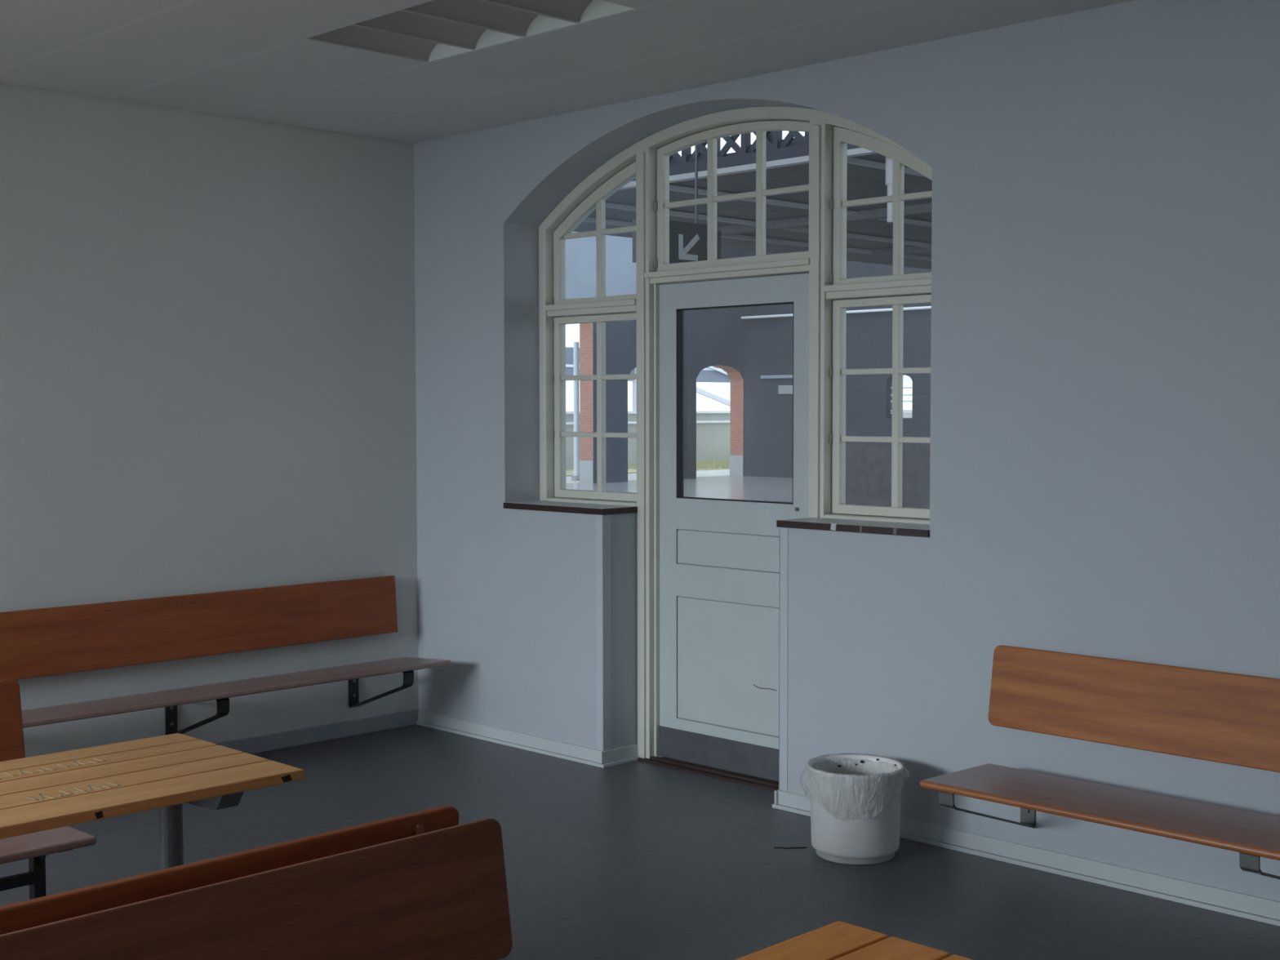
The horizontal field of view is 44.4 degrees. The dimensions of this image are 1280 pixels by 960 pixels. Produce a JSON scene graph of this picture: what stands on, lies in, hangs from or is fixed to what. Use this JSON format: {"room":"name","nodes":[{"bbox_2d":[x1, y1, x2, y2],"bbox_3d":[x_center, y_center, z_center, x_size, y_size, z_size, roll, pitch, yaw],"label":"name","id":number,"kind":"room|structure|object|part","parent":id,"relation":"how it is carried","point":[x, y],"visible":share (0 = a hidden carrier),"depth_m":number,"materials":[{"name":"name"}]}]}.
{"room":"station waiting room","nodes":[
{"label":"station waiting room","id":0,"kind":"room"},
{"bbox_2d":[0,83,418,757],"bbox_3d":[-4.274,-0.211,5.970,8.960,3.449,0.300,-3,4,-45],"label":"wall","id":1,"kind":"structure","parent":0,"point":[207,321],"depth_m":7.83,"materials":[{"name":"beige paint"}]},
{"bbox_2d":[0,575,450,734],"bbox_3d":[-2.550,0.951,7.138,3.850,0.704,0.560,-3,4,-45],"label":"bench","id":2,"kind":"object","parent":1,"relation":"attached to","point":[60,640],"visible":0.97,"depth_m":7.71,"materials":[{"name":"red wood"}]},
{"bbox_3d":[-2.712,0.748,7.290,3.850,0.312,0.046,-3,4,-45],"label":"backrest","id":3,"kind":"part","parent":2,"relation":"part of","materials":[{"name":"red wood"}]},
{"bbox_3d":[-2.479,1.038,7.107,3.780,0.057,0.410,-3,4,-45],"label":"seat","id":4,"kind":"part","parent":2,"relation":"part of","materials":[{"name":"brown wood"}]},
{"bbox_2d":[215,708,419,754],"bbox_3d":[-4.288,1.480,5.810,8.600,0.085,0.012,-3,4,-45],"label":"baseboard","id":5,"kind":"structure","parent":1,"relation":"attached to","point":[282,740],"depth_m":8.38,"materials":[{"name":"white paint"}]},
{"bbox_2d":[0,0,1134,143],"bbox_3d":[-1.255,-1.603,2.624,8.600,0.030,8.592,-3,4,-45],"label":"ceiling","id":6,"kind":"structure","parent":0,"point":[253,60],"depth_m":6.50,"materials":[{"name":"white paint"}]},
{"bbox_2d":[305,0,636,62],"bbox_3d":[-0.670,-1.806,5.994,0.610,0.124,1.260,-3,4,-45],"label":"ceiling light","id":7,"kind":"object","parent":6,"relation":"attached to","point":[433,30],"visible":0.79,"depth_m":6.13,"materials":[{"name":"white metal"}]},
{"bbox_3d":[-0.457,-1.815,6.207,0.006,0.120,1.252,-3,4,-45],"label":"plate","id":8,"kind":"part","parent":7,"relation":"part of","materials":[{"name":"white metal"}]},
{"bbox_2d":[0,724,1279,959],"bbox_3d":[-1.267,1.730,2.838,9.260,0.150,9.100,-3,4,-45],"label":"floor","id":9,"kind":"structure","parent":0,"point":[636,860],"depth_m":6.07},
{"bbox_2d":[0,679,96,899],"bbox_3d":[-2.905,1.164,4.232,2.750,0.857,0.652,-3,4,-45],"label":"bench","id":10,"kind":"object","parent":9,"relation":"on","point":[33,846],"visible":0.52,"depth_m":5.05,"materials":[{"name":"red wood"}]},
{"bbox_3d":[-3.097,0.883,4.411,2.750,0.310,0.065,-3,4,-45],"label":"backrest","id":11,"kind":"part","parent":10,"relation":"part of","materials":[{"name":"red wood"}]},
{"bbox_3d":[-2.763,1.323,4.267,2.290,0.035,0.030,-3,4,-45],"label":"rail","id":12,"kind":"part","parent":10,"relation":"part of","materials":[{"name":"black metal"}]},
{"bbox_3d":[-2.855,1.185,4.169,2.730,0.038,0.490,-3,4,-45],"label":"seat","id":13,"kind":"part","parent":10,"relation":"part of","materials":[{"name":"brown wood"}]},
{"bbox_2d":[0,733,303,870],"bbox_3d":[-1.960,1.227,4.025,2.100,0.748,0.724,-3,4,-45],"label":"table","id":14,"kind":"object","parent":9,"relation":"on","point":[46,792],"visible":0.98,"depth_m":4.43,"materials":[{"name":"brown wood"}]},
{"bbox_3d":[-1.377,1.249,4.610,0.298,0.647,0.298,-3,4,-45],"label":"leg","id":15,"kind":"part","parent":14,"relation":"part of","materials":[{"name":"grey paint"}]},
{"bbox_3d":[-1.359,0.903,4.612,0.170,0.095,0.480,-3,4,-45],"label":"arm","id":16,"kind":"part","parent":14,"relation":"part of","materials":[{"name":"grey paint"}]},
{"bbox_2d":[0,804,458,934],"bbox_3d":[-1.508,1.219,3.010,2.495,0.857,0.634,-3,4,-45],"label":"bench","id":17,"kind":"object","parent":9,"relation":"on","point":[25,914],"visible":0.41,"depth_m":3.22,"materials":[{"name":"red wood"}]},
{"bbox_2d":[0,817,512,959],"bbox_3d":[-1.002,1.242,2.500,2.490,0.857,0.634,-3,4,-45],"label":"bench","id":18,"kind":"object","parent":9,"relation":"on","point":[442,894],"visible":1,"depth_m":3.22,"materials":[{"name":"brown wood"}]},
{"bbox_2d":[773,846,807,848],"bbox_3d":[0.609,1.488,6.340,0.135,0.003,0.018,0,3,-1],"label":"scrap","id":19,"kind":"object","parent":9,"relation":"on","point":[774,846],"visible":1,"depth_m":6.34,"materials":[{"name":"black"}]},
{"bbox_2d":[735,920,973,959],"bbox_3d":[-0.085,1.310,2.186,2.100,0.747,0.725,-3,4,-45],"label":"table","id":20,"kind":"object","parent":9,"relation":"on","point":[837,940],"visible":1,"depth_m":3.00,"materials":[{"name":"orange wood"}]},
{"bbox_2d":[807,754,903,865],"bbox_3d":[0.861,1.311,6.250,0.400,0.366,0.402,-3,4,-45],"label":"waste bin","id":21,"kind":"object","parent":9,"relation":"on","point":[855,799],"visible":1,"depth_m":6.11,"materials":[{"name":"white plastic"}]},
{"bbox_2d":[565,469,729,483],"bbox_3d":[-8.448,-0.801,58.446,80.000,0.188,39.600,-3,4,-45],"label":"ground","id":22,"kind":"structure","parent":0,"point":[718,472],"depth_m":41.81,"materials":[{"name":"concrete"}]},
{"bbox_2d":[571,342,579,480],"bbox_3d":[-1.563,-1.689,38.547,0.278,3.400,0.278,-3,4,-45],"label":"lamp post","id":23,"kind":"object","parent":22,"relation":"on","point":[575,477],"visible":0.84,"depth_m":38.50,"materials":[{"name":"grey metal"}]},
{"bbox_2d":[565,458,729,476],"bbox_3d":[1.875,-0.465,46.704,30.000,0.192,2.790,-3,4,-45],"label":"grass strip","id":24,"kind":"object","parent":22,"relation":"on","point":[713,465],"visible":0.18,"depth_m":45.36,"materials":[{"name":"green plant"}]},
{"bbox_2d":[565,346,730,411],"bbox_3d":[-2.245,-2.844,54.258,19.000,4.257,1.760,-3,4,-45],"label":"footbridge","id":25,"kind":"object","parent":22,"relation":"on","point":[710,374],"visible":0.06,"depth_m":57.72,"materials":[{"name":"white metal"}]},
{"bbox_3d":[-0.108,-2.576,55.388,0.240,3.610,0.200,-3,4,-45],"label":"post","id":26,"kind":"part","parent":25,"relation":"part of","materials":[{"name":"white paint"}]},
{"bbox_3d":[-1.737,-3.897,53.700,19.000,0.090,0.100,-3,4,-45],"label":"handrail","id":27,"kind":"part","parent":25,"relation":"part of","materials":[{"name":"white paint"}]},
{"bbox_2d":[565,409,911,469],"bbox_3d":[0.757,-1.255,47.787,30.000,1.690,0.550,-3,4,-45],"label":"wall","id":28,"kind":"structure","parent":22,"relation":"on","point":[713,427],"depth_m":48.78,"materials":[{"name":"white concrete"}]},
{"bbox_2d":[564,231,743,483],"bbox_3d":[-6.128,-3.404,32.274,25.500,7.600,0.460,-3,4,-45],"label":"wall","id":29,"kind":"structure","parent":0,"point":[713,337],"depth_m":37.72,"materials":[{"name":"grey paint"}]},
{"bbox_2d":[579,455,742,483],"bbox_3d":[0.624,-0.285,39.178,5.392,0.530,0.465,-3,4,-45],"label":"trim","id":30,"kind":"structure","parent":29,"relation":"attached to","point":[586,467],"depth_m":37.41,"materials":[{"name":"grey stone"}]},
{"bbox_2d":[741,306,931,319],"bbox_3d":[13.916,-3.703,29.389,0.069,0.069,31.900,-3,4,-45],"label":"pipe","id":31,"kind":"object","parent":29,"relation":"attached to","point":[922,307],"visible":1,"depth_m":37.95,"materials":[{"name":"white metal"}]},
{"bbox_2d":[565,475,792,502],"bbox_3d":[5.810,0.935,20.425,25.640,0.190,34.400,-3,4,-45],"label":"ground","id":32,"kind":"structure","parent":0,"point":[731,487],"depth_m":35.28,"materials":[{"name":"grey concrete"}]},
{"bbox_2d":[845,441,929,508],"bbox_3d":[5.825,0.038,18.702,0.110,1.760,9.000,-3,4,-45],"label":"window pane","id":33,"kind":"object","parent":32,"relation":"on","point":[868,464],"visible":0.02,"depth_m":21.23,"materials":[{"name":"glass"}]},
{"bbox_2d":[573,153,932,269],"bbox_3d":[11.897,-3.695,19.657,17.800,0.050,25.000,-3,4,-45],"label":"roof","id":34,"kind":"structure","parent":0,"point":[862,182],"depth_m":21.54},
{"bbox_2d":[618,121,877,190],"bbox_3d":[3.269,-3.716,15.553,0.160,0.660,21.400,-3,4,-45],"label":"girder","id":35,"kind":"object","parent":34,"relation":"attached to","point":[788,151],"visible":0.12,"depth_m":17.60,"materials":[{"name":"grey metal"}]},
{"bbox_2d":[582,217,931,260],"bbox_3d":[4.015,-3.969,27.256,17.000,0.060,0.044,-3,4,-45],"label":"roof beam","id":36,"kind":"structure","parent":34,"relation":"attached to","point":[587,219],"depth_m":25.42,"materials":[{"name":"grey paint"}]},
{"bbox_2d":[605,202,931,247],"bbox_3d":[4.970,-3.926,26.302,17.000,0.060,0.044,-3,4,-45],"label":"roof beam","id":37,"kind":"structure","parent":34,"relation":"attached to","point":[608,205],"depth_m":22.82,"materials":[{"name":"grey paint"}]},
{"bbox_2d":[669,184,931,226],"bbox_3d":[6.207,-3.871,25.065,17.000,0.060,0.044,-3,4,-45],"label":"roof beam","id":38,"kind":"structure","parent":34,"relation":"attached to","point":[673,188],"depth_m":20.70,"materials":[{"name":"grey paint"}]},
{"bbox_2d":[716,202,932,235],"bbox_3d":[9.103,-3.434,15.953,0.160,0.120,23.300,-3,4,-45],"label":"roof beam","id":39,"kind":"structure","parent":34,"relation":"attached to","point":[926,208],"depth_m":22.57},
{"bbox_2d":[847,157,925,177],"bbox_3d":[8.221,-3.781,23.052,17.000,0.060,0.044,-3,4,-45],"label":"roof beam","id":40,"kind":"structure","parent":34,"relation":"attached to","point":[850,160],"depth_m":17.41,"materials":[{"name":"grey paint"}]},
{"bbox_2d":[885,156,893,222],"bbox_3d":[2.704,-3.249,16.849,0.126,0.950,0.126,-3,4,-45],"label":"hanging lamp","id":41,"kind":"object","parent":34,"relation":"hanging from","point":[889,162],"visible":0.43,"depth_m":16.81,"materials":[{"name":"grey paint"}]},
{"bbox_2d":[869,245,931,257],"bbox_3d":[12.286,-3.586,19.131,0.160,0.120,23.300,-3,4,-45],"label":"roof beam","id":42,"kind":"structure","parent":34,"relation":"attached to","point":[911,250],"depth_m":26.77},
{"bbox_2d":[743,249,931,477],"bbox_3d":[14.829,-3.282,28.919,0.400,7.600,33.918,-3,4,-45],"label":"wall","id":43,"kind":"structure","parent":0,"point":[767,341],"depth_m":38.34,"materials":[{"name":"grey paint"}]},
{"bbox_2d":[760,374,792,378],"bbox_3d":[3.722,-2.625,39.759,0.050,0.080,1.700,-3,4,-45],"label":"trim","id":44,"kind":"structure","parent":43,"relation":"attached to","point":[780,375],"depth_m":39.97,"materials":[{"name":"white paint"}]},
{"bbox_2d":[777,385,792,394],"bbox_3d":[3.715,-2.296,39.795,0.030,0.220,0.500,-3,4,-45],"label":"wall plaque","id":45,"kind":"object","parent":43,"relation":"attached to","point":[782,389],"visible":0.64,"depth_m":39.80,"materials":[{"name":"grey paint"}]},
{"bbox_2d":[890,376,912,413],"bbox_3d":[6.321,-2.004,37.504,0.060,1.040,0.760,-3,4,-45],"label":"window","id":46,"kind":"structure","parent":43,"relation":"in","point":[908,376],"depth_m":37.42,"materials":[{"name":"white paint"}]},
{"bbox_2d":[413,0,1279,902],"bbox_3d":[1.913,-0.216,5.862,0.360,3.449,8.600,-3,4,-45],"label":"wall","id":47,"kind":"structure","parent":0,"point":[1104,442],"depth_m":6.10,"materials":[{"name":"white paint"}]},
{"bbox_2d":[503,500,637,515],"bbox_3d":[-0.355,0.141,8.071,0.272,0.030,0.759,-3,4,-45],"label":"window sill","id":48,"kind":"structure","parent":47,"relation":"attached to","point":[540,505],"depth_m":7.95,"materials":[{"name":"brown paint"}]},
{"bbox_3d":[-0.353,0.139,8.079,0.259,0.028,0.751,-3,4,-45],"label":"sill","id":49,"kind":"part","parent":48,"relation":"part of","materials":[{"name":"brown wood"}]},
{"bbox_2d":[550,161,635,304],"bbox_3d":[-0.217,-1.274,8.129,0.071,0.717,0.683,-3,4,-45],"label":"window","id":50,"kind":"structure","parent":47,"relation":"in","point":[597,199],"depth_m":8.14,"materials":[{"name":"beige paint"}]},
{"bbox_2d":[550,312,636,502],"bbox_3d":[-0.216,-0.378,8.170,0.071,0.959,0.683,-3,4,-45],"label":"window","id":51,"kind":"structure","parent":47,"relation":"in","point":[559,377],"depth_m":8.23,"materials":[{"name":"beige paint"}]},
{"bbox_2d":[595,514,611,751],"bbox_3d":[-0.181,0.757,7.785,0.053,1.174,0.051,-3,4,-45],"label":"trim","id":52,"kind":"structure","parent":47,"relation":"attached to","point":[603,661],"depth_m":7.77,"materials":[{"name":"white paint"}]},
{"bbox_2d":[637,755,778,791],"bbox_3d":[0.424,1.422,7.584,0.145,0.022,1.132,-3,4,-45],"label":"trim","id":53,"kind":"structure","parent":47,"relation":"attached to","point":[722,774],"depth_m":7.60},
{"bbox_2d":[653,120,809,271],"bbox_3d":[0.447,-1.352,7.459,0.071,0.671,1.014,-3,4,-45],"label":"window","id":54,"kind":"structure","parent":47,"relation":"in","point":[663,205],"depth_m":7.55,"materials":[{"name":"beige paint"}]},
{"bbox_2d":[658,273,808,781],"bbox_3d":[0.457,0.226,7.535,0.057,2.368,0.984,-3,4,-45],"label":"door","id":55,"kind":"structure","parent":47,"relation":"in","point":[719,558],"depth_m":7.59,"materials":[{"name":"grey paint"}]},
{"bbox_3d":[0.446,1.333,7.574,0.003,0.152,0.980,-3,4,-45],"label":"kick plate","id":56,"kind":"part","parent":55,"relation":"part of","materials":[{"name":"metal"}]},
{"bbox_3d":[0.458,0.895,7.566,0.027,0.607,0.740,-3,4,-45],"label":"panel","id":57,"kind":"part","parent":55,"relation":"part of","materials":[{"name":"grey paint"}]},
{"bbox_3d":[0.457,0.341,7.540,0.027,0.167,0.740,-3,4,-45],"label":"panel","id":58,"kind":"part","parent":55,"relation":"part of","materials":[{"name":"grey paint"}]},
{"bbox_2d":[538,106,931,759],"bbox_3d":[0.435,-0.162,7.496,0.130,3.170,2.670,-3,4,-45],"label":"door frame","id":59,"kind":"structure","parent":47,"relation":"attached to","point":[819,265],"depth_m":7.79,"materials":[{"name":"beige paint"}]},
{"bbox_3d":[-0.228,-0.890,8.130,0.124,0.060,0.682,-3,4,-45],"label":"transom rail","id":60,"kind":"part","parent":59,"relation":"part of","materials":[{"name":"beige paint"}]},
{"bbox_3d":[-0.222,0.114,8.180,0.112,0.018,0.682,-3,4,-45],"label":"casing","id":61,"kind":"part","parent":59,"relation":"part of","materials":[{"name":"beige paint"}]},
{"bbox_3d":[0.052,-0.129,7.886,0.124,3.070,0.105,-3,4,-45],"label":"door post","id":62,"kind":"part","parent":59,"relation":"part of","materials":[{"name":"beige paint"}]},
{"bbox_3d":[0.434,-0.989,7.458,0.130,0.054,1.046,-3,4,-45],"label":"transom rail","id":63,"kind":"part","parent":59,"relation":"part of","materials":[{"name":"beige paint"}]},
{"bbox_3d":[0.441,-0.798,7.473,0.112,1.898,2.670,-3,4,-45],"label":"arched casing","id":64,"kind":"part","parent":59,"relation":"part of","materials":[{"name":"beige paint"}]},
{"bbox_3d":[0.823,-0.095,7.115,0.124,3.070,0.105,-3,4,-45],"label":"door post","id":65,"kind":"part","parent":59,"relation":"part of","materials":[{"name":"beige paint"}]},
{"bbox_3d":[1.106,0.173,6.853,0.112,0.018,0.682,-3,4,-45],"label":"casing","id":66,"kind":"part","parent":59,"relation":"part of","materials":[{"name":"beige paint"}]},
{"bbox_3d":[1.100,-0.831,6.802,0.124,0.060,0.682,-3,4,-45],"label":"transom rail","id":67,"kind":"part","parent":59,"relation":"part of","materials":[{"name":"beige paint"}]},
{"bbox_2d":[778,527,788,791],"bbox_3d":[0.653,0.794,6.951,0.053,1.174,0.048,-3,4,-45],"label":"trim","id":68,"kind":"structure","parent":47,"relation":"attached to","point":[784,531],"depth_m":6.93,"materials":[{"name":"white paint"}]},
{"bbox_2d":[416,710,1279,926],"bbox_3d":[1.863,1.469,5.887,0.259,0.079,8.600,-3,4,-45],"label":"baseboard","id":69,"kind":"structure","parent":47,"relation":"attached to","point":[1193,894],"depth_m":6.16,"materials":[{"name":"grey paint"}]},
{"bbox_2d":[776,517,929,537],"bbox_3d":[0.981,0.200,6.735,0.274,0.031,0.799,-3,4,-45],"label":"trim","id":70,"kind":"structure","parent":47,"relation":"attached to","point":[813,523],"depth_m":6.67,"materials":[{"name":"brown paint"}]},
{"bbox_3d":[0.989,0.199,6.737,0.259,0.028,0.791,-3,4,-45],"label":"sill","id":71,"kind":"part","parent":70,"relation":"part of","materials":[{"name":"brown wood"}]},
{"bbox_2d":[828,294,931,519],"bbox_3d":[1.112,-0.319,6.843,0.071,0.959,0.683,-3,4,-45],"label":"window","id":72,"kind":"structure","parent":47,"relation":"in","point":[838,371],"depth_m":6.91,"materials":[{"name":"beige paint"}]},
{"bbox_2d":[829,126,932,284],"bbox_3d":[1.110,-1.214,6.802,0.071,0.717,0.683,-3,4,-45],"label":"window","id":73,"kind":"structure","parent":47,"relation":"in","point":[842,136],"depth_m":6.88,"materials":[{"name":"beige paint"}]},
{"bbox_2d":[920,644,1279,879],"bbox_3d":[2.505,1.060,4.632,0.626,0.702,3.705,-3,4,-45],"label":"bench","id":74,"kind":"object","parent":47,"relation":"attached to","point":[1208,715],"visible":1,"depth_m":5.56,"materials":[{"name":"orange wood"}]},
{"bbox_3d":[2.449,1.157,4.577,0.450,0.038,3.600,-3,4,-45],"label":"seat","id":75,"kind":"part","parent":74,"relation":"part of","materials":[{"name":"brown wood"}]},
{"bbox_3d":[2.682,0.856,4.800,0.065,0.310,3.705,-3,4,-45],"label":"backrest","id":76,"kind":"part","parent":74,"relation":"part of","materials":[{"name":"orange wood"}]},
{"bbox_3d":[2.277,-4.128,11.074,7.500,0.080,26.500,-3,4,-45],"label":"roof","id":77,"kind":"structure","parent":0,"visible":0},
{"bbox_2d":[669,204,706,263],"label":"arrow sign","id":78,"kind":"object","parent":77,"relation":"hanging from","point":[687,242],"depth_m":12.32,"materials":[{"name":"black metal"}]},
{"bbox_2d":[694,144,697,199],"label":"pole","id":79,"kind":"object","parent":77,"relation":"hanging from","point":[695,146],"depth_m":12.45,"materials":[{"name":"grey metal"}]}
]}

